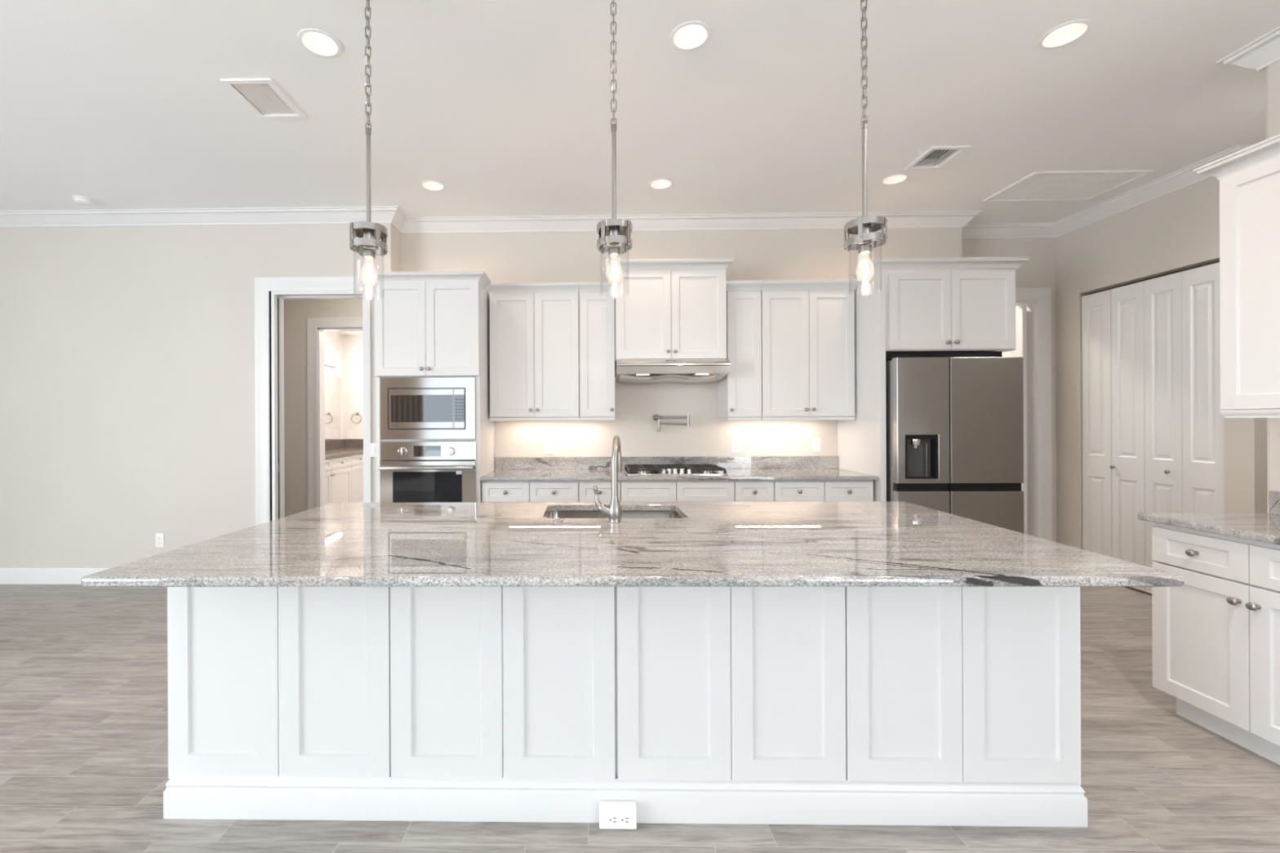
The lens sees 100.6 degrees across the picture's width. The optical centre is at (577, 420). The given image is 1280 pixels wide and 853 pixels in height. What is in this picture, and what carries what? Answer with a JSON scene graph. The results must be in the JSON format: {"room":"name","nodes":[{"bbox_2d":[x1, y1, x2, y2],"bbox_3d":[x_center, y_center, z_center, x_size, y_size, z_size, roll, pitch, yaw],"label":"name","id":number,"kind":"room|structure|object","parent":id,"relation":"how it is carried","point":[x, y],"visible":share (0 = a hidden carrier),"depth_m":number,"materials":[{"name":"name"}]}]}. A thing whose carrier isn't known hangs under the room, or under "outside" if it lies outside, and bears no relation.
{"room":"kitchen","nodes":[
{"label":"kitchen","id":0,"kind":"room"},
{"bbox_2d":[0,223,400,568],"bbox_3d":[-4.081,-0.177,4.612,5.080,3.100,0.360,0,0,1],"label":"wall","id":1,"kind":"structure","parent":0,"point":[127,353],"depth_m":4.43,"materials":[{"name":"paint"}]},
{"bbox_2d":[0,568,109,584],"bbox_3d":[-4.546,1.309,4.432,3.743,0.132,0.016,0,0,1],"label":"baseboard","id":2,"kind":"structure","parent":1,"relation":"attached to","point":[7,575],"depth_m":4.42,"materials":[{"name":"paint"}]},
{"bbox_2d":[155,533,164,546],"bbox_3d":[-3.494,1.005,4.418,0.072,0.116,0.008,0,0,1],"label":"wall outlet","id":3,"kind":"object","parent":1,"relation":"attached to","point":[159,537],"visible":1,"depth_m":4.42,"materials":[{"name":"white plastic"}]},
{"bbox_2d":[254,276,371,525],"bbox_3d":[-2.193,0.089,4.458,0.963,2.552,0.162,0,0,1],"label":"door frame","id":4,"kind":"structure","parent":1,"relation":"in","point":[281,289],"depth_m":4.39,"materials":[{"name":"paint"}]},
{"bbox_2d":[370,442,376,457],"bbox_3d":[-1.675,0.246,4.374,0.072,0.116,0.031,0,0,1],"label":"light switch","id":5,"kind":"object","parent":1,"relation":"attached to","point":[373,445],"visible":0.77,"depth_m":4.36,"materials":[{"name":"white plastic"}]},
{"bbox_2d":[284,298,362,516],"bbox_3d":[-3.245,-0.181,6.117,3.700,3.100,0.120,0,0,1],"label":"wall","id":6,"kind":"structure","parent":0,"point":[296,312],"depth_m":6.06,"materials":[{"name":"paint"}]},
{"bbox_2d":[306,317,362,510],"bbox_3d":[-2.556,0.098,6.095,1.049,2.537,0.142,0,0,1],"label":"door frame","id":7,"kind":"structure","parent":6,"relation":"in","point":[316,326],"depth_m":6.04,"materials":[{"name":"paint"}]},
{"bbox_2d":[324,331,363,440],"bbox_3d":[-2.661,-0.048,7.418,2.580,2.830,2.500,0,0,1],"label":"wall","id":8,"kind":"structure","parent":0,"point":[345,348],"depth_m":8.56,"materials":[{"name":"paint"}]},
{"bbox_2d":[324,358,341,367],"bbox_3d":[-3.784,-0.878,7.567,0.083,0.100,1.600,0,0,1],"label":"vanity light","id":9,"kind":"object","parent":8,"relation":"attached to","point":[329,362],"visible":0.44,"depth_m":8.09,"materials":[{"name":"silver metal"}]},
{"bbox_2d":[324,374,341,440],"bbox_3d":[-3.820,-0.188,7.403,0.006,0.991,2.170,0,0,1],"label":"bathroom mirror","id":10,"kind":"object","parent":8,"relation":"attached to","point":[332,384],"visible":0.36,"depth_m":8.21,"materials":[{"name":"white mirror"}]},
{"bbox_2d":[324,439,363,449],"bbox_3d":[-3.478,0.377,7.389,0.687,0.137,2.335,0,0,1],"label":"backsplash","id":11,"kind":"structure","parent":8,"relation":"attached to","point":[340,443],"depth_m":8.53,"materials":[{"name":"stone"}]},
{"bbox_2d":[347,430,351,437],"bbox_3d":[-3.690,0.221,8.561,0.072,0.116,0.008,0,0,1],"label":"bathroom outlet","id":12,"kind":"object","parent":8,"relation":"attached to","point":[349,432],"visible":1,"depth_m":8.56,"materials":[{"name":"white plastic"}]},
{"bbox_2d":[351,412,361,423],"bbox_3d":[-3.562,-0.035,8.536,0.168,0.186,0.054,0,0,1],"label":"towel ring","id":13,"kind":"object","parent":8,"relation":"attached to","point":[357,413],"visible":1,"depth_m":8.51,"materials":[{"name":"silver metal"}]},
{"bbox_2d":[0,0,1279,223],"bbox_3d":[-0.544,-1.803,0.784,12.300,0.120,11.950,0,0,1],"label":"ceiling","id":14,"kind":"structure","parent":0,"point":[505,104],"depth_m":2.88,"materials":[{"name":"paint"}]},
{"bbox_2d":[72,195,95,206],"bbox_3d":[-3.856,-1.708,4.128,0.132,0.040,0.132,0,0,1],"label":"smoke detector","id":15,"kind":"object","parent":14,"relation":"attached to","point":[81,200],"visible":1,"depth_m":4.10,"materials":[{"name":"white plastic"}]},
{"bbox_2d":[220,78,306,119],"bbox_3d":[-1.686,-1.760,2.858,0.260,0.064,0.344,0,0,1],"label":"ceiling vent","id":16,"kind":"object","parent":14,"relation":"in","point":[264,94],"visible":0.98,"depth_m":2.85,"materials":[{"name":"white plastic"}]},
{"bbox_2d":[297,28,342,57],"bbox_3d":[-1.188,-1.787,2.437,0.188,0.108,0.188,0,0,1],"label":"recessed light","id":17,"kind":"object","parent":14,"relation":"in","point":[318,42],"visible":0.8,"depth_m":2.47,"materials":[{"name":"white plastic"}]},
{"bbox_2d":[349,0,387,297],"bbox_3d":[-0.829,-1.116,2.095,0.140,1.250,0.140,0,0,1],"label":"pendant light","id":18,"kind":"object","parent":14,"relation":"hanging from","point":[369,234],"visible":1,"depth_m":2.09,"materials":[{"name":"silver metal"}]},
{"bbox_2d":[362,228,375,260],"bbox_3d":[-0.827,-0.698,2.095,0.048,0.120,0.048,0,0,1],"label":"socket","id":19,"kind":"object","parent":18,"relation":"attached to","point":[367,254],"depth_m":2.08,"materials":[{"name":"silver metal"}]},
{"bbox_2d":[419,179,445,191],"bbox_3d":[-1.070,-1.788,3.912,0.188,0.108,0.188,0,0,1],"label":"recessed light","id":20,"kind":"object","parent":14,"relation":"in","point":[428,184],"visible":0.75,"depth_m":3.96,"materials":[{"name":"white plastic"}]},
{"bbox_2d":[596,0,631,279],"bbox_3d":[0.144,-1.120,2.078,0.140,1.250,0.140,0,0,1],"label":"pendant light","id":21,"kind":"object","parent":14,"relation":"hanging from","point":[614,231],"visible":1,"depth_m":2.07,"materials":[{"name":"silver metal"}]},
{"bbox_2d":[608,226,620,257],"bbox_3d":[0.146,-0.703,2.078,0.048,0.120,0.048,0,0,1],"label":"socket","id":22,"kind":"object","parent":21,"relation":"attached to","point":[614,251],"depth_m":2.06,"materials":[{"name":"silver metal"}]},
{"bbox_2d":[648,177,673,189],"bbox_3d":[0.617,-1.795,3.902,0.188,0.108,0.188,0,0,1],"label":"recessed light","id":23,"kind":"object","parent":14,"relation":"in","point":[660,183],"visible":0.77,"depth_m":3.95,"materials":[{"name":"white plastic"}]},
{"bbox_2d":[669,20,711,51],"bbox_3d":[0.514,-1.794,2.402,0.188,0.108,0.188,0,0,1],"label":"recessed light","id":24,"kind":"object","parent":14,"relation":"in","point":[688,36],"visible":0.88,"depth_m":2.44,"materials":[{"name":"white plastic"}]},
{"bbox_2d":[843,0,888,277],"bbox_3d":[1.121,-1.124,2.061,0.140,1.250,0.140,0,0,1],"label":"pendant light","id":25,"kind":"object","parent":14,"relation":"hanging from","point":[864,228],"visible":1,"depth_m":2.05,"materials":[{"name":"silver metal"}]},
{"bbox_2d":[857,222,871,255],"bbox_3d":[1.123,-0.707,2.061,0.048,0.120,0.048,0,0,1],"label":"socket","id":26,"kind":"object","parent":25,"relation":"attached to","point":[865,249],"depth_m":2.04,"materials":[{"name":"silver metal"}]},
{"bbox_2d":[880,173,909,185],"bbox_3d":[2.308,-1.802,3.840,0.188,0.108,0.188,0,0,1],"label":"recessed light","id":27,"kind":"object","parent":14,"relation":"in","point":[894,179],"visible":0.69,"depth_m":3.88,"materials":[{"name":"white plastic"}]},
{"bbox_2d":[904,146,970,169],"bbox_3d":[2.401,-1.778,3.531,0.243,0.064,0.302,0,0,1],"label":"ceiling vent","id":28,"kind":"object","parent":14,"relation":"in","point":[934,153],"visible":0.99,"depth_m":3.54,"materials":[{"name":"white plastic"}]},
{"bbox_2d":[1036,18,1093,49],"bbox_3d":[2.215,-1.802,2.402,0.188,0.108,0.188,0,0,1],"label":"recessed light","id":29,"kind":"object","parent":14,"relation":"in","point":[1068,33],"visible":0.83,"depth_m":2.43,"materials":[{"name":"white plastic"}]},
{"bbox_2d":[982,169,1154,202],"bbox_3d":[3.655,-1.754,3.972,0.825,0.014,0.497,0,0,1],"label":"attic hatch","id":30,"kind":"object","parent":14,"relation":"in","point":[1061,185],"visible":1,"depth_m":3.94,"materials":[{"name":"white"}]},
{"bbox_2d":[0,584,1279,852],"bbox_3d":[-0.513,1.407,1.759,12.300,0.100,13.900,0,0,1],"label":"floor","id":31,"kind":"structure","parent":0,"point":[84,681],"depth_m":2.01,"materials":[{"name":"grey wood"}]},
{"bbox_2d":[324,453,363,504],"bbox_3d":[-3.472,0.928,7.389,0.696,0.884,2.335,0,0,1],"label":"bathroom vanity","id":32,"kind":"object","parent":31,"relation":"on","point":[344,475],"visible":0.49,"depth_m":7.18,"materials":[{"name":"paint"}]},
{"bbox_2d":[324,439,363,458],"bbox_3d":[-3.476,0.397,7.389,0.692,0.177,2.335,0,0,1],"label":"countertop","id":33,"kind":"structure","parent":32,"relation":"on","point":[340,447],"depth_m":8.10,"materials":[{"name":"stone"}]},
{"bbox_2d":[367,271,494,502],"bbox_3d":[-1.121,0.128,4.265,0.882,2.463,0.691,0,0,1],"label":"tall cabinet","id":34,"kind":"object","parent":31,"relation":"on","point":[435,323],"visible":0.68,"depth_m":3.97,"materials":[{"name":"paint"}]},
{"bbox_2d":[377,440,476,502],"bbox_3d":[-1.114,0.572,4.208,0.720,0.825,0.625,0,0,1],"label":"wall oven","id":35,"kind":"object","parent":34,"relation":"in","point":[410,471],"visible":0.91,"depth_m":3.95,"materials":[{"name":"silver metal"}]},
{"bbox_2d":[379,377,475,439],"bbox_3d":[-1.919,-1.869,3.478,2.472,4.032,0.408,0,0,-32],"label":"microwave","id":36,"kind":"object","parent":34,"relation":"in","point":[412,407],"visible":1,"depth_m":3.96,"materials":[{"name":"silver metal"}]},
{"bbox_2d":[481,480,578,502],"bbox_3d":[-0.351,0.907,4.273,0.733,0.900,0.628,0,0,1],"label":"base cabinet","id":37,"kind":"object","parent":31,"relation":"on","point":[491,491],"visible":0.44,"depth_m":3.99,"materials":[{"name":"paint"}]},
{"bbox_2d":[578,480,620,502],"bbox_3d":[0.175,0.904,4.263,0.315,0.900,0.628,0,0,1],"label":"drawer","id":38,"kind":"object","parent":31,"relation":"on","point":[586,493],"visible":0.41,"depth_m":3.98,"materials":[{"name":"paint"}]},
{"bbox_2d":[163,586,1087,826],"bbox_3d":[0.146,0.916,2.317,3.104,0.876,1.082,0,0,1],"label":"kitchen island","id":39,"kind":"object","parent":31,"relation":"on","point":[947,706],"visible":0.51,"depth_m":1.79,"materials":[{"name":"paint"}]},
{"bbox_2d":[599,800,636,829],"bbox_3d":[0.135,1.314,1.756,0.123,0.076,0.033,0,0,1],"label":"floor outlet","id":40,"kind":"object","parent":39,"relation":"attached to","point":[613,815],"visible":1,"depth_m":1.74,"materials":[{"name":"white plastic"}]},
{"bbox_2d":[608,813,617,824],"bbox_3d":[0.118,1.317,1.742,0.033,0.033,0.003,0,0,1],"label":"receptacle","id":41,"kind":"object","parent":40,"relation":"attached to","point":[612,818],"depth_m":1.74,"materials":[{"name":"grey plastic"}]},
{"bbox_2d":[620,814,630,824],"bbox_3d":[0.158,1.317,1.741,0.033,0.033,0.003,0,0,1],"label":"receptacle","id":42,"kind":"object","parent":40,"relation":"attached to","point":[624,819],"depth_m":1.74,"materials":[{"name":"grey plastic"}]},
{"bbox_2d":[80,501,1184,586],"bbox_3d":[0.170,0.464,2.207,3.216,0.029,1.404,0,0,1],"label":"island countertop","id":43,"kind":"structure","parent":39,"relation":"on","point":[797,544],"depth_m":1.79,"materials":[{"name":"stone"}]},
{"bbox_2d":[552,517,563,522],"bbox_3d":[-0.085,0.444,2.354,0.048,0.013,0.048,0,0,1],"label":"switch","id":44,"kind":"object","parent":43,"relation":"on","point":[557,519],"visible":1,"depth_m":2.34,"materials":[{"name":"silver metal"}]},
{"bbox_2d":[592,435,622,522],"bbox_3d":[0.177,0.259,2.413,0.116,0.380,0.242,0,0,31],"label":"kitchen faucet","id":45,"kind":"object","parent":43,"relation":"on","point":[613,512],"visible":1,"depth_m":2.33,"materials":[{"name":"silver metal"}]},
{"bbox_2d":[545,510,683,518],"bbox_3d":[0.181,0.581,2.607,0.715,0.203,0.420,0,0,1],"label":"sink","id":46,"kind":"object","parent":43,"relation":"in","point":[556,513],"visible":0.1,"depth_m":2.79,"materials":[{"name":"silver metal"}]},
{"bbox_2d":[620,480,733,502],"bbox_3d":[0.761,0.902,4.253,0.854,0.900,0.628,0,0,1],"label":"base cabinet","id":47,"kind":"object","parent":31,"relation":"on","point":[683,491],"visible":0.18,"depth_m":3.97,"materials":[{"name":"paint"}]},
{"bbox_2d":[733,480,773,502],"bbox_3d":[1.337,0.899,4.243,0.293,0.900,0.628,0,0,1],"label":"drawer","id":48,"kind":"object","parent":31,"relation":"on","point":[744,491],"visible":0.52,"depth_m":3.96,"materials":[{"name":"paint"}]},
{"bbox_2d":[773,480,873,502],"bbox_3d":[1.856,0.897,4.234,0.742,0.900,0.628,0,0,1],"label":"base cabinet","id":49,"kind":"object","parent":31,"relation":"on","point":[784,491],"visible":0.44,"depth_m":3.95,"materials":[{"name":"paint"}]},
{"bbox_2d":[480,456,878,480],"bbox_3d":[0.758,0.383,4.261,2.963,0.134,0.650,0,0,1],"label":"countertop","id":50,"kind":"structure","parent":49,"relation":"on","point":[591,468],"depth_m":4.53,"materials":[{"name":"stone"}]},
{"bbox_2d":[623,463,728,475],"bbox_3d":[0.776,0.398,4.278,0.770,0.046,0.472,0,0,1],"label":"gas cooktop","id":51,"kind":"object","parent":50,"relation":"in","point":[630,469],"visible":1,"depth_m":4.15,"materials":[{"name":"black metal"}]},
{"bbox_2d":[837,257,1031,501],"bbox_3d":[2.740,0.083,4.187,1.102,2.521,0.727,0,0,1],"label":"tall cabinet","id":52,"kind":"object","parent":31,"relation":"on","point":[953,304],"visible":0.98,"depth_m":3.89,"materials":[{"name":"paint"}]},
{"bbox_2d":[885,351,1023,533],"bbox_3d":[2.729,0.418,4.136,0.886,1.850,0.775,0,0,1],"label":"refrigerator","id":53,"kind":"object","parent":31,"relation":"on","point":[954,420],"visible":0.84,"depth_m":3.75,"materials":[{"name":"silver metal"}]},
{"bbox_2d":[1151,522,1279,764],"bbox_3d":[2.937,0.906,2.095,0.600,0.872,0.723,0,0,1],"label":"base cabinet","id":54,"kind":"object","parent":31,"relation":"on","point":[1215,636],"visible":0.99,"depth_m":2.20,"materials":[{"name":"paint"}]},
{"bbox_3d":[2.924,0.906,1.371,0.601,0.872,0.723,0,0,1],"label":"base cabinet","id":55,"kind":"object","parent":31,"relation":"on","visible":0},
{"bbox_2d":[1137,490,1279,545],"bbox_3d":[2.931,0.399,1.742,0.600,0.138,1.506,0,0,1],"label":"countertop","id":56,"kind":"structure","parent":55,"relation":"on","point":[1258,526],"depth_m":2.30,"materials":[{"name":"stone"}]},
{"bbox_2d":[400,227,961,469],"bbox_3d":[0.889,-0.199,4.730,4.855,3.100,0.290,0,0,1],"label":"wall","id":57,"kind":"structure","parent":0,"point":[766,254],"depth_m":4.59,"materials":[{"name":"paint"}]},
{"bbox_2d":[488,281,579,421],"bbox_3d":[-0.347,-0.548,4.413,0.727,1.106,0.384,0,0,1],"label":"upper cabinet","id":58,"kind":"object","parent":57,"relation":"attached to","point":[535,326],"visible":1,"depth_m":4.27,"materials":[{"name":"paint"}]},
{"bbox_2d":[544,440,552,453],"bbox_3d":[-0.249,0.236,4.601,0.072,0.116,0.008,0,0,1],"label":"backsplash outlet","id":59,"kind":"object","parent":57,"relation":"attached to","point":[548,444],"visible":1,"depth_m":4.60,"materials":[{"name":"white plastic"}]},
{"bbox_2d":[578,281,615,420],"bbox_3d":[0.164,-0.551,4.404,0.288,1.106,0.384,0,0,1],"label":"upper cabinet","id":60,"kind":"object","parent":57,"relation":"attached to","point":[596,299],"visible":1,"depth_m":4.26,"materials":[{"name":"paint"}]},
{"bbox_2d":[0,145,1251,239],"bbox_3d":[-1.044,-1.688,4.194,10.780,0.104,1.430,0,0,1],"label":"crown molding","id":61,"kind":"structure","parent":57,"relation":"attached to","point":[1184,177],"depth_m":4.47,"materials":[{"name":"paint"}]},
{"bbox_2d":[495,456,838,469],"bbox_3d":[0.766,0.368,4.571,2.957,0.106,0.028,0,0,1],"label":"backsplash","id":62,"kind":"structure","parent":57,"relation":"attached to","point":[591,462],"depth_m":4.56,"materials":[{"name":"stone"}]},
{"bbox_2d":[607,258,733,362],"bbox_3d":[0.745,-0.869,4.355,0.970,0.778,0.461,0,0,1],"label":"upper cabinet","id":63,"kind":"object","parent":57,"relation":"attached to","point":[665,308],"visible":0.98,"depth_m":4.17,"materials":[{"name":"paint"}]},
{"bbox_2d":[614,359,730,384],"bbox_3d":[0.747,-0.391,4.319,0.870,0.176,0.518,0,0,1],"label":"range hood","id":64,"kind":"object","parent":63,"relation":"attached to","point":[627,371],"visible":1,"depth_m":4.09,"materials":[{"name":"silver metal"}]},
{"bbox_2d":[652,413,689,431],"bbox_3d":[0.807,0.025,4.532,0.304,0.154,0.109,0,0,1],"label":"pot filler","id":65,"kind":"object","parent":57,"relation":"attached to","point":[655,417],"visible":1,"depth_m":4.49,"materials":[{"name":"silver metal"}]},
{"bbox_2d":[732,439,740,452],"bbox_3d":[1.378,0.223,4.572,0.072,0.116,0.008,0,0,1],"label":"backsplash outlet","id":66,"kind":"object","parent":57,"relation":"attached to","point":[735,442],"visible":1,"depth_m":4.57,"materials":[{"name":"white plastic"}]},
{"bbox_2d":[716,280,763,420],"bbox_3d":[1.334,-0.553,4.383,0.296,1.112,0.384,0,0,1],"label":"upper cabinet","id":67,"kind":"object","parent":57,"relation":"attached to","point":[739,393],"visible":0.99,"depth_m":4.24,"materials":[{"name":"paint"}]},
{"bbox_2d":[760,279,858,420],"bbox_3d":[1.860,-0.555,4.374,0.748,1.112,0.384,0,0,1],"label":"upper cabinet","id":68,"kind":"object","parent":57,"relation":"attached to","point":[807,326],"visible":0.99,"depth_m":4.23,"materials":[{"name":"paint"}]},
{"bbox_2d":[812,438,820,451],"bbox_3d":[2.066,0.214,4.560,0.072,0.116,0.008,0,0,1],"label":"backsplash outlet","id":69,"kind":"object","parent":57,"relation":"attached to","point":[815,442],"visible":1,"depth_m":4.56,"materials":[{"name":"white plastic"}]},
{"bbox_2d":[961,238,1056,542],"bbox_3d":[3.832,-0.212,4.884,1.265,3.100,0.120,0,0,1],"label":"wall","id":70,"kind":"structure","parent":0,"point":[1038,272],"depth_m":4.82,"materials":[{"name":"paint"}]},
{"bbox_2d":[1001,288,1052,541],"bbox_3d":[3.805,0.070,5.216,1.021,2.537,0.828,0,0,1],"label":"door frame","id":71,"kind":"structure","parent":70,"relation":"in","point":[1033,314],"depth_m":4.81,"materials":[{"name":"paint"}]},
{"bbox_2d":[1093,262,1218,293],"bbox_3d":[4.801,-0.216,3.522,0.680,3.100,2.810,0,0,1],"label":"door track","id":72,"kind":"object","parent":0,"point":[1217,262],"depth_m":4.61,"materials":[{"name":"paint"}]},
{"bbox_2d":[1054,177,1267,549],"bbox_3d":[4.411,-0.214,4.099,0.120,3.100,1.430,0,0,1],"label":"wall","id":73,"kind":"structure","parent":0,"point":[1180,228],"depth_m":4.18,"materials":[{"name":"paint"}]},
{"bbox_2d":[1081,258,1224,593],"bbox_3d":[4.368,0.112,4.062,0.068,2.417,1.023,0,0,1],"label":"door","id":74,"kind":"structure","parent":73,"relation":"in","point":[1153,432],"depth_m":4.04,"materials":[{"name":"white wood"}]},
{"bbox_2d":[1265,60,1279,513],"bbox_3d":[4.175,-0.213,-1.398,2.000,3.100,7.750,0,0,1],"label":"wall","id":75,"kind":"structure","parent":0,"point":[1272,72],"depth_m":2.46,"materials":[{"name":"paint"}]},
{"bbox_2d":[1193,133,1279,417],"bbox_3d":[3.040,-0.588,1.677,0.367,1.155,1.555,0,0,1],"label":"upper cabinet","id":76,"kind":"object","parent":75,"relation":"attached to","point":[1249,178],"visible":1,"depth_m":2.29,"materials":[{"name":"paint"}]},
{"bbox_2d":[1216,26,1279,71],"bbox_3d":[3.572,-1.709,-1.239,0.998,0.104,7.648,0,0,1],"label":"crown molding","id":77,"kind":"structure","parent":75,"relation":"attached to","point":[1263,52],"depth_m":2.47,"materials":[{"name":"paint"}]},
{"bbox_2d":[1269,490,1279,515],"bbox_3d":[3.216,0.382,1.719,0.028,0.107,1.470,0,0,1],"label":"backsplash","id":78,"kind":"structure","parent":75,"relation":"attached to","point":[1274,496],"depth_m":2.43,"materials":[{"name":"stone"}]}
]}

